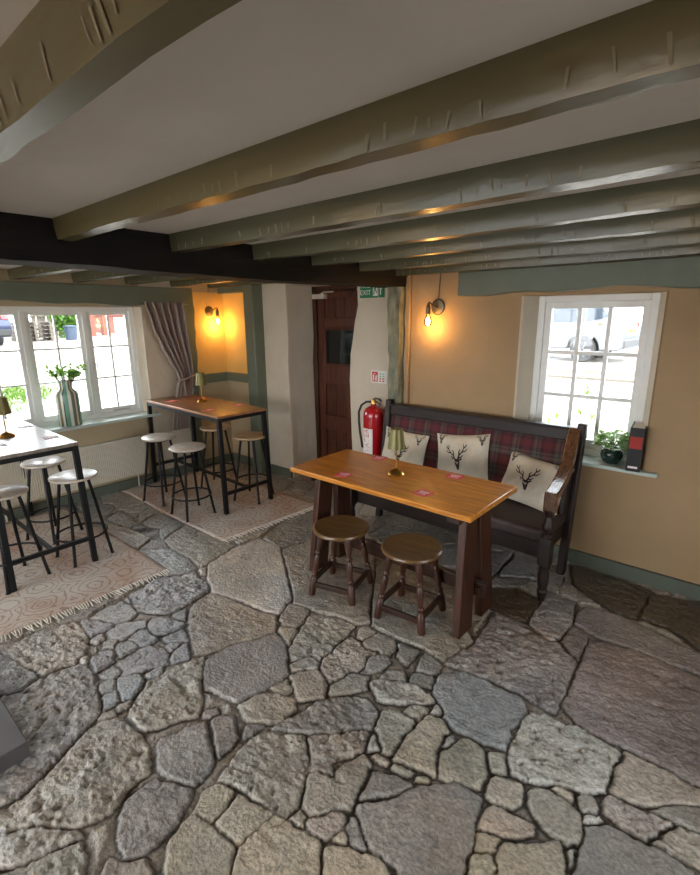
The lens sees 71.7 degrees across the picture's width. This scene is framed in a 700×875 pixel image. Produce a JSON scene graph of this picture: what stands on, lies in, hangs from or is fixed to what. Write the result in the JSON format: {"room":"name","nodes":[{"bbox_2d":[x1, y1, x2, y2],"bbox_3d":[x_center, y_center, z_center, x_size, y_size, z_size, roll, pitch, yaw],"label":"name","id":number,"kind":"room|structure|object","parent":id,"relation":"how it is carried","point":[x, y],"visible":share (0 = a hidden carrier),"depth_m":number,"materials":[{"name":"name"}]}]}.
{"room":"pub interior","nodes":[
{"label":"pub interior","id":0,"kind":"room"},
{"bbox_2d":[0,269,232,509],"bbox_3d":[-3.765,-0.176,3.775,0.352,2.265,6.520,11,18,39],"label":"wall","id":1,"kind":"structure","parent":0,"point":[157,376],"depth_m":5.29,"materials":[{"name":"beige paint"}]},
{"bbox_2d":[0,435,148,521],"bbox_3d":[-2.726,0.382,4.815,0.045,0.562,1.466,11,18,39],"label":"radiator","id":2,"kind":"object","parent":1,"relation":"attached to","point":[122,458],"visible":0.68,"depth_m":4.92,"materials":[{"name":"beige metal"}]},
{"bbox_2d":[78,435,148,472],"bbox_3d":[-2.728,0.318,4.800,0.042,0.432,1.466,11,18,39],"label":"grille","id":3,"kind":"object","parent":2,"relation":"attached to","point":[124,455],"depth_m":5.08,"materials":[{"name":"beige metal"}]},
{"bbox_2d":[0,306,160,432],"bbox_3d":[-2.764,-0.672,4.693,0.340,1.157,1.690,11,18,39],"label":"window","id":4,"kind":"structure","parent":1,"relation":"in","point":[96,415],"depth_m":4.87,"materials":[{"name":"white paint"}]},
{"bbox_2d":[45,363,85,426],"bbox_3d":[-2.726,-0.427,4.715,0.249,0.610,0.388,11,18,39],"label":"vase","id":5,"kind":"object","parent":4,"relation":"on","point":[66,397],"visible":1,"depth_m":4.65,"materials":[{"name":"ceramic"}]},
{"bbox_2d":[0,281,188,305],"bbox_3d":[-2.558,-1.363,4.631,0.100,0.197,2.200,11,18,39],"label":"lintel","id":6,"kind":"object","parent":1,"relation":"attached to","point":[39,292],"visible":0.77,"depth_m":4.62,"materials":[{"name":"green paint"}]},
{"bbox_2d":[140,302,194,430],"bbox_3d":[-1.926,-0.769,5.332,0.188,1.392,0.598,8,17,31],"label":"curtain","id":7,"kind":"object","parent":6,"relation":"hanging from","point":[168,320],"visible":0.91,"depth_m":5.29,"materials":[{"name":"grey fabric"}]},
{"bbox_2d":[3,452,233,521],"bbox_3d":[-3.524,0.838,4.014,0.025,0.120,6.200,11,18,39],"label":"baseboard","id":8,"kind":"structure","parent":1,"relation":"attached to","point":[99,491],"depth_m":5.13,"materials":[{"name":"grey paint"}]},
{"bbox_2d":[0,460,699,874],"bbox_3d":[-0.541,1.398,1.869,7.560,0.040,6.714,11,18,39],"label":"floor","id":9,"kind":"structure","parent":0,"point":[216,714],"depth_m":2.23,"materials":[{"name":"grey stone"}]},
{"bbox_2d":[0,698,29,773],"bbox_3d":[-2.321,1.365,1.912,1.271,0.080,1.474,11,18,39],"label":"hearth slab","id":10,"kind":"object","parent":9,"relation":"on","point":[14,748],"visible":1,"depth_m":2.04,"materials":[{"name":"stone"}]},
{"bbox_2d":[0,508,169,642],"bbox_3d":[-2.369,0.930,3.747,1.975,0.014,1.063,11,18,39],"label":"rug","id":11,"kind":"object","parent":9,"relation":"on","point":[40,596],"visible":0.84,"depth_m":3.48,"materials":[{"name":"beige fabric"}]},
{"bbox_2d":[0,484,51,594],"bbox_3d":[-2.369,0.691,3.362,0.365,0.667,0.365,6,16,25],"label":"bar stool","id":12,"kind":"object","parent":11,"relation":"on","point":[10,491],"visible":0.98,"depth_m":3.36,"materials":[{"name":"black metal"}]},
{"bbox_2d":[0,418,98,592],"bbox_3d":[-2.654,0.435,3.823,1.463,0.941,0.583,11,18,39],"label":"bar table","id":13,"kind":"object","parent":11,"relation":"on","point":[28,443],"visible":0.84,"depth_m":3.48,"materials":[{"name":"grey wood"}]},
{"bbox_2d":[0,396,15,438],"bbox_3d":[-2.583,-0.153,3.605,0.115,0.306,0.115,11,18,39],"label":"table lamp","id":14,"kind":"object","parent":13,"relation":"on","point":[5,409],"visible":1,"depth_m":3.59,"materials":[{"name":"gold metal"}]},
{"bbox_2d":[18,425,32,427],"bbox_3d":[-2.671,-0.090,3.979,0.095,0.003,0.095,9,17,34],"label":"coaster","id":15,"kind":"object","parent":13,"relation":"on","point":[24,426],"visible":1,"depth_m":3.98,"materials":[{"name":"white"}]},
{"bbox_2d":[42,435,58,439],"bbox_3d":[-2.233,-0.002,3.614,0.095,0.003,0.095,13,19,43],"label":"coaster","id":16,"kind":"object","parent":13,"relation":"on","point":[53,436],"visible":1,"depth_m":3.60,"materials":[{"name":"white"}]},
{"bbox_2d":[20,456,83,544],"bbox_3d":[-2.522,0.517,4.061,0.365,0.667,0.365,3,15,15],"label":"bar stool","id":17,"kind":"object","parent":11,"relation":"on","point":[45,462],"visible":0.81,"depth_m":3.97,"materials":[{"name":"black"}]},
{"bbox_2d":[48,468,114,567],"bbox_3d":[-2.072,0.602,3.704,0.365,0.667,0.365,9,17,34],"label":"bar stool","id":18,"kind":"object","parent":11,"relation":"on","point":[68,477],"visible":0.94,"depth_m":3.63,"materials":[{"name":"black metal"}]},
{"bbox_2d":[122,468,313,542],"bbox_3d":[-1.352,0.623,4.938,1.959,0.014,1.104,11,18,39],"label":"rug","id":19,"kind":"object","parent":9,"relation":"on","point":[245,515],"visible":0.8,"depth_m":4.72,"materials":[{"name":"beige fabric"}]},
{"bbox_2d":[141,433,184,506],"bbox_3d":[-1.889,0.310,4.865,0.365,0.667,0.365,7,16,28],"label":"bar stool","id":20,"kind":"object","parent":19,"relation":"on","point":[159,438],"visible":0.94,"depth_m":4.80,"materials":[{"name":"black"}]},
{"bbox_2d":[169,442,216,521],"bbox_3d":[-1.478,0.401,4.487,0.365,0.667,0.365,12,19,41],"label":"bar stool","id":21,"kind":"object","parent":19,"relation":"on","point":[185,447],"visible":1,"depth_m":4.43,"materials":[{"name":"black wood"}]},
{"bbox_2d":[146,394,272,514],"bbox_3d":[-1.506,0.110,5.083,1.463,0.941,0.573,12,19,41],"label":"bar table","id":22,"kind":"object","parent":19,"relation":"on","point":[187,405],"visible":0.93,"depth_m":4.79,"materials":[{"name":"brown wood"}]},
{"bbox_2d":[195,372,207,401],"bbox_3d":[-1.558,-0.529,5.069,0.115,0.306,0.115,11,18,39],"label":"table lamp","id":23,"kind":"object","parent":22,"relation":"on","point":[200,376],"visible":1,"depth_m":5.02,"materials":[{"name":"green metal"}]},
{"bbox_2d":[200,423,238,486],"bbox_3d":[-1.443,0.204,5.273,0.365,0.667,0.365,3,14,12],"label":"bar stool","id":24,"kind":"object","parent":19,"relation":"on","point":[212,428],"visible":0.74,"depth_m":5.24,"materials":[{"name":"black metal"}]},
{"bbox_2d":[233,431,274,504],"bbox_3d":[-0.983,0.298,4.883,0.365,0.667,0.365,5,15,20],"label":"bar stool","id":25,"kind":"object","parent":19,"relation":"on","point":[253,436],"visible":0.87,"depth_m":4.79,"materials":[{"name":"black metal"}]},
{"bbox_2d":[242,285,270,473],"bbox_3d":[-1.059,-0.637,5.559,0.165,2.150,0.160,11,18,39],"label":"post","id":26,"kind":"object","parent":9,"relation":"on","point":[252,294],"visible":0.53,"depth_m":5.43,"materials":[{"name":"green paint"}]},
{"bbox_2d":[309,515,373,605],"bbox_3d":[-0.058,0.806,3.247,0.374,0.465,0.374,6,16,25],"label":"stool","id":27,"kind":"object","parent":9,"relation":"on","point":[344,529],"visible":1,"depth_m":3.18,"materials":[{"name":"brown wood"}]},
{"bbox_2d":[387,287,405,403],"bbox_3d":[0.407,-0.314,4.407,0.208,2.060,0.070,11,18,39],"label":"timber post","id":28,"kind":"object","parent":9,"relation":"on","point":[396,296],"visible":0.48,"depth_m":4.24,"materials":[{"name":"green wood"}]},
{"bbox_2d":[290,449,516,639],"bbox_3d":[0.301,0.635,3.214,1.355,0.800,0.603,11,18,39],"label":"pub table","id":29,"kind":"object","parent":9,"relation":"on","point":[467,502],"visible":0.88,"depth_m":2.94,"materials":[{"name":"brown wood"}]},
{"bbox_2d":[334,471,353,477],"bbox_3d":[-0.040,0.241,3.148,0.095,0.003,0.095,7,16,28],"label":"coaster","id":30,"kind":"object","parent":29,"relation":"on","point":[340,474],"visible":1,"depth_m":3.15,"materials":[{"name":"red"}]},
{"bbox_2d":[370,455,387,460],"bbox_3d":[0.211,0.148,3.510,0.095,0.003,0.095,8,17,32],"label":"coaster","id":31,"kind":"object","parent":29,"relation":"on","point":[376,457],"visible":1,"depth_m":3.50,"materials":[{"name":"red"}]},
{"bbox_2d":[388,427,404,476],"bbox_3d":[0.299,0.090,3.116,0.115,0.306,0.115,11,18,39],"label":"table lamp","id":32,"kind":"object","parent":29,"relation":"on","point":[396,442],"visible":1,"depth_m":3.06,"materials":[{"name":"gold metal"}]},
{"bbox_2d":[412,489,433,496],"bbox_3d":[0.425,0.321,2.812,0.095,0.003,0.095,-13,18,-40],"label":"coaster","id":33,"kind":"object","parent":29,"relation":"on","point":[422,492],"visible":1,"depth_m":2.81,"materials":[{"name":"red"}]},
{"bbox_2d":[445,473,463,479],"bbox_3d":[0.671,0.248,3.095,0.095,0.003,0.095,9,17,34],"label":"coaster","id":34,"kind":"object","parent":29,"relation":"on","point":[451,475],"visible":1,"depth_m":3.09,"materials":[{"name":"red"}]},
{"bbox_2d":[374,533,445,635],"bbox_3d":[0.375,0.874,2.960,0.374,0.465,0.374,9,17,34],"label":"stool","id":35,"kind":"object","parent":9,"relation":"on","point":[414,549],"visible":1,"depth_m":2.91,"materials":[{"name":"brown wood"}]},
{"bbox_2d":[350,399,587,601],"bbox_3d":[0.803,0.357,3.741,1.712,1.075,0.655,11,18,39],"label":"settle","id":36,"kind":"object","parent":9,"relation":"on","point":[515,525],"visible":0.69,"depth_m":3.48,"materials":[{"name":"brown wood"}]},
{"bbox_2d":[382,426,429,465],"bbox_3d":[0.467,0.129,4.214,0.476,0.387,0.189,11,18,39],"label":"cushion","id":37,"kind":"object","parent":36,"relation":"on","point":[414,451],"visible":0.54,"depth_m":4.10,"materials":[{"name":"beige fabric"}]},
{"bbox_2d":[437,433,490,479],"bbox_3d":[0.893,0.183,3.849,0.503,0.471,0.197,11,18,39],"label":"cushion","id":38,"kind":"object","parent":36,"relation":"on","point":[467,455],"visible":0.71,"depth_m":3.77,"materials":[{"name":"beige fabric"}]},
{"bbox_2d":[501,451,574,514],"bbox_3d":[1.316,0.322,3.477,0.218,0.372,0.497,-13,19,-40],"label":"cushion","id":39,"kind":"object","parent":36,"relation":"on","point":[532,477],"visible":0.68,"depth_m":3.43,"materials":[{"name":"beige fabric"}]},
{"bbox_2d":[0,0,699,272],"bbox_3d":[-0.495,-0.846,1.376,8.150,0.150,7.500,11,18,39],"label":"ceiling","id":40,"kind":"structure","parent":0,"point":[255,72],"depth_m":0.96,"materials":[{"name":"paint"}]},
{"bbox_2d":[0,0,241,162],"bbox_3d":[0.159,-0.444,0.242,5.000,0.110,0.096,11,18,39],"label":"beam","id":41,"kind":"structure","parent":40,"relation":"attached to","point":[62,55],"depth_m":0.65,"materials":[{"name":"green paint"}]},
{"bbox_2d":[0,212,407,287],"bbox_3d":[-1.640,-0.802,1.924,0.357,0.203,6.300,11,18,39],"label":"cross beam","id":42,"kind":"structure","parent":40,"relation":"attached to","point":[25,240],"depth_m":2.45,"materials":[{"name":"brown wood"}]},
{"bbox_2d":[207,281,274,287],"bbox_3d":[-0.675,-1.603,4.866,2.570,0.095,0.094,11,18,39],"label":"beam","id":43,"kind":"structure","parent":40,"relation":"attached to","point":[228,284],"depth_m":5.34,"materials":[{"name":"green paint"}]},
{"bbox_2d":[7,119,699,279],"bbox_3d":[-0.085,-0.848,1.844,7.520,0.100,0.095,11,18,39],"label":"beam","id":44,"kind":"structure","parent":40,"relation":"attached to","point":[675,147],"depth_m":1.42,"materials":[{"name":"green paint"}]},
{"bbox_2d":[52,0,699,240],"bbox_3d":[0.513,-0.551,0.641,5.000,0.101,0.082,11,18,39],"label":"beam","id":45,"kind":"structure","parent":40,"relation":"attached to","point":[655,43],"depth_m":0.87,"materials":[{"name":"green paint"}]},
{"bbox_2d":[71,174,699,281],"bbox_3d":[0.249,-0.945,2.221,7.520,0.101,0.098,11,18,39],"label":"beam","id":46,"kind":"structure","parent":40,"relation":"attached to","point":[683,192],"depth_m":1.90,"materials":[{"name":"green paint"}]},
{"bbox_2d":[124,207,699,284],"bbox_3d":[0.572,-1.040,2.586,7.520,0.100,0.100,11,18,39],"label":"beam","id":47,"kind":"structure","parent":40,"relation":"attached to","point":[689,218],"depth_m":2.33,"materials":[{"name":"green paint"}]},
{"bbox_2d":[170,229,699,286],"bbox_3d":[0.899,-1.133,2.956,7.520,0.104,0.095,11,18,39],"label":"beam","id":48,"kind":"structure","parent":40,"relation":"attached to","point":[685,237],"depth_m":2.78,"materials":[{"name":"green paint"}]},
{"bbox_2d":[396,244,699,275],"bbox_3d":[2.220,-1.016,2.460,4.850,0.110,0.080,11,18,39],"label":"beam","id":49,"kind":"structure","parent":40,"relation":"attached to","point":[674,251],"depth_m":3.14,"materials":[{"name":"green paint"}]},
{"bbox_2d":[228,255,699,584],"bbox_3d":[1.378,-0.274,4.000,7.850,2.265,0.620,11,18,39],"label":"wall","id":50,"kind":"structure","parent":0,"point":[477,355],"depth_m":3.71,"materials":[{"name":"paint"}]},
{"bbox_2d":[184,288,247,467],"bbox_3d":[-1.490,-0.640,5.646,0.600,2.120,0.592,11,18,39],"label":"frame","id":51,"kind":"object","parent":50,"relation":"in","point":[189,310],"depth_m":5.69,"materials":[{"name":"green paint"}]},
{"bbox_2d":[192,292,247,373],"bbox_3d":[-1.440,-1.188,5.568,0.607,0.940,0.450,11,18,39],"label":"plaster","id":52,"kind":"object","parent":50,"relation":"attached to","point":[222,347],"visible":0.74,"depth_m":5.76,"materials":[{"name":"beige paint"}]},
{"bbox_2d":[205,306,220,324],"bbox_3d":[-1.610,-1.563,5.646,0.137,0.488,0.146,11,18,39],"label":"wall lamp","id":53,"kind":"object","parent":52,"relation":"attached to","point":[208,310],"visible":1,"depth_m":5.69,"materials":[{"name":"gold metal"}]},
{"bbox_2d":[217,286,242,293],"bbox_3d":[-1.328,-1.703,5.584,0.600,0.070,0.070,11,18,39],"label":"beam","id":54,"kind":"structure","parent":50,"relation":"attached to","point":[238,289],"depth_m":5.59,"materials":[{"name":"green paint"}]},
{"bbox_2d":[312,285,357,457],"bbox_3d":[-0.028,-0.565,5.300,1.020,2.120,0.206,11,18,39],"label":"door","id":55,"kind":"structure","parent":50,"relation":"in","point":[334,308],"depth_m":5.40,"materials":[{"name":"brown wood"}]},
{"bbox_2d":[327,330,353,363],"bbox_3d":[0.010,-0.965,5.199,0.735,0.425,0.006,11,18,39],"label":"glass light","id":56,"kind":"object","parent":55,"relation":"attached to","point":[339,342],"depth_m":5.30,"materials":[{"name":"black glass"}]},
{"bbox_2d":[358,397,383,455],"bbox_3d":[0.203,-0.071,4.532,0.238,0.622,0.199,-2,14,-8],"label":"fire extinguisher","id":57,"kind":"object","parent":50,"relation":"attached to","point":[373,416],"visible":0.76,"depth_m":4.47,"materials":[{"name":"red metal"}]},
{"bbox_2d":[360,287,384,297],"bbox_3d":[0.199,-1.338,4.366,0.280,0.150,0.006,11,18,39],"label":"exit sign","id":58,"kind":"object","parent":50,"relation":"attached to","point":[365,292],"visible":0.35,"depth_m":4.37,"materials":[{"name":"green plastic"}]},
{"bbox_2d":[371,370,386,383],"bbox_3d":[0.268,-0.564,4.505,0.180,0.116,0.006,11,18,39],"label":"sign","id":59,"kind":"object","parent":50,"relation":"attached to","point":[377,376],"visible":1,"depth_m":4.50,"materials":[{"name":"white plastic"}]},
{"bbox_2d":[404,277,411,403],"bbox_3d":[0.505,-0.331,4.346,0.042,2.120,0.026,11,18,39],"label":"bead","id":60,"kind":"object","parent":50,"relation":"attached to","point":[408,284],"visible":0.56,"depth_m":4.21,"materials":[{"name":"paint"}]},
{"bbox_2d":[424,273,444,326],"bbox_3d":[0.680,-1.142,3.906,0.128,0.488,0.137,11,18,39],"label":"wall lamp","id":61,"kind":"object","parent":50,"relation":"attached to","point":[437,307],"visible":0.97,"depth_m":3.94,"materials":[{"name":"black metal"}]},
{"bbox_2d":[426,303,430,313],"bbox_3d":[0.634,-1.045,3.922,0.038,0.087,0.038,11,18,39],"label":"socket","id":62,"kind":"object","parent":61,"relation":"attached to","point":[428,309],"depth_m":3.91,"materials":[{"name":"gold metal"}]},
{"bbox_2d":[233,453,699,601],"bbox_3d":[1.328,0.825,3.903,7.470,0.120,0.045,11,18,39],"label":"baseboard","id":63,"kind":"structure","parent":50,"relation":"attached to","point":[691,591],"depth_m":3.41,"materials":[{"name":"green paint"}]},
{"bbox_2d":[458,256,699,296],"bbox_3d":[2.042,-0.948,2.780,3.105,0.180,0.105,11,18,39],"label":"beam","id":64,"kind":"structure","parent":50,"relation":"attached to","point":[674,272],"depth_m":3.15,"materials":[{"name":"green paint"}]},
{"bbox_2d":[529,292,660,477],"bbox_3d":[1.702,-0.403,3.408,0.980,1.167,0.300,11,18,39],"label":"window","id":65,"kind":"structure","parent":50,"relation":"in","point":[650,302],"depth_m":3.42,"materials":[{"name":"white paint"}]},
{"bbox_2d":[591,429,629,463],"bbox_3d":[1.828,0.061,3.377,0.259,0.231,0.223,11,18,39],"label":"potted plant","id":66,"kind":"object","parent":65,"relation":"on","point":[610,454],"visible":0.96,"depth_m":3.34,"materials":[{"name":"green plant"}]},
{"bbox_2d":[625,421,646,472],"bbox_3d":[1.926,0.059,3.251,0.084,0.294,0.234,9,17,34],"label":"book","id":67,"kind":"object","parent":65,"relation":"on","point":[638,430],"visible":0.85,"depth_m":3.16,"materials":[{"name":"paper"}]},
{"label":"outside","id":68,"kind":"structure","parent":0,"visible":0},
{"bbox_2d":[0,326,637,443],"bbox_3d":[-1.733,-2.458,13.137,52.000,1.408,50.000,11,18,39],"label":"ground","id":69,"kind":"structure","parent":68,"point":[614,415],"depth_m":10.36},
{"bbox_2d":[0,315,11,344],"bbox_3d":[-14.173,-4.085,17.329,4.425,1.650,1.824,8,17,32],"label":"car","id":70,"kind":"object","parent":69,"relation":"on","point":[5,325],"visible":0.97,"depth_m":16.81,"materials":[{"name":"blue paint"}]},
{"bbox_2d":[1,315,8,319],"bbox_3d":[-12.106,-4.200,16.881,0.490,0.175,0.238,11,18,39],"label":"tail light","id":71,"kind":"object","parent":70,"relation":"attached to","point":[3,317],"depth_m":16.76,"materials":[{"name":"red plastic"}]},
{"bbox_2d":[1,376,58,411],"bbox_3d":[-6.060,-0.853,8.871,1.728,0.208,3.926,-11,18,-37],"label":"grass","id":72,"kind":"structure","parent":69,"relation":"on","point":[22,394],"depth_m":8.63,"materials":[{"name":"green plant"}]},
{"bbox_2d":[10,321,53,340],"bbox_3d":[-12.698,-4.239,19.305,1.000,0.740,1.220,11,18,39],"label":"pallet stack","id":73,"kind":"object","parent":69,"relation":"on","point":[46,326],"visible":0.59,"depth_m":19.25,"materials":[{"name":"grey wood"}]},
{"bbox_2d":[30,315,75,336],"bbox_3d":[-13.192,-5.117,21.623,0.110,1.150,1.780,11,18,39],"label":"fence","id":74,"kind":"object","parent":69,"relation":"on","point":[38,318],"visible":0.09,"depth_m":21.18,"materials":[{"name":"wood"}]},
{"bbox_2d":[45,315,77,337],"bbox_3d":[-12.275,-5.005,20.678,1.414,1.717,1.302,-6,15,-20],"label":"bush","id":75,"kind":"object","parent":69,"relation":"on","point":[67,320],"visible":0.31,"depth_m":20.56,"materials":[{"name":"green plant"}]},
{"bbox_2d":[63,325,76,339],"bbox_3d":[-11.498,-4.329,19.934,0.520,0.600,0.520,11,18,39],"label":"water butt","id":76,"kind":"object","parent":69,"relation":"on","point":[70,331],"visible":0.98,"depth_m":19.78,"materials":[{"name":"blue plastic"}]},
{"bbox_2d":[89,315,96,335],"bbox_3d":[-11.772,-5.092,21.951,0.380,0.960,0.380,11,18,39],"label":"brick pillar","id":77,"kind":"structure","parent":69,"relation":"on","point":[92,319],"depth_m":21.89,"materials":[{"name":"red brick"}]},
{"bbox_2d":[98,315,110,335],"bbox_3d":[-11.349,-5.221,22.428,0.380,0.960,0.380,11,18,39],"label":"brick pillar","id":78,"kind":"structure","parent":69,"relation":"on","point":[102,318],"depth_m":22.30,"materials":[{"name":"red brick"}]},
{"bbox_2d":[94,315,124,332],"bbox_3d":[-11.972,-5.875,24.510,1.220,1.300,1.700,11,18,39],"label":"outhouse","id":79,"kind":"structure","parent":69,"relation":"on","point":[116,321],"depth_m":24.13,"materials":[{"name":"red brick"}]},
{"bbox_2d":[547,383,595,438],"bbox_3d":[1.866,-0.051,4.121,0.400,0.865,0.071,10,17,36],"label":"seedling","id":80,"kind":"object","parent":69,"relation":"on","point":[587,386],"visible":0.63,"depth_m":4.00,"materials":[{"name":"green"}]},
{"bbox_2d":[547,374,633,382],"bbox_3d":[4.649,-1.300,10.469,10.420,0.118,0.140,11,18,39],"label":"kerb","id":81,"kind":"object","parent":69,"relation":"on","point":[549,375],"visible":0.06,"depth_m":10.09,"materials":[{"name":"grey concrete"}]},
{"bbox_2d":[548,368,634,375],"bbox_3d":[5.606,-1.545,11.358,10.675,0.046,0.585,11,18,39],"label":"brick path","id":82,"kind":"structure","parent":69,"relation":"on","point":[549,369],"depth_m":11.24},
{"bbox_2d":[550,308,640,361],"bbox_3d":[6.121,-3.238,14.658,4.425,1.650,1.824,12,19,41],"label":"car","id":83,"kind":"object","parent":69,"relation":"on","point":[625,329],"visible":0.38,"depth_m":13.23,"materials":[{"name":"silver metal"}]},
{"bbox_2d":[612,322,627,327],"bbox_3d":[7.043,-2.983,12.768,0.490,0.175,0.238,9,17,33],"label":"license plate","id":84,"kind":"object","parent":83,"relation":"attached to","point":[614,324],"depth_m":12.66,"materials":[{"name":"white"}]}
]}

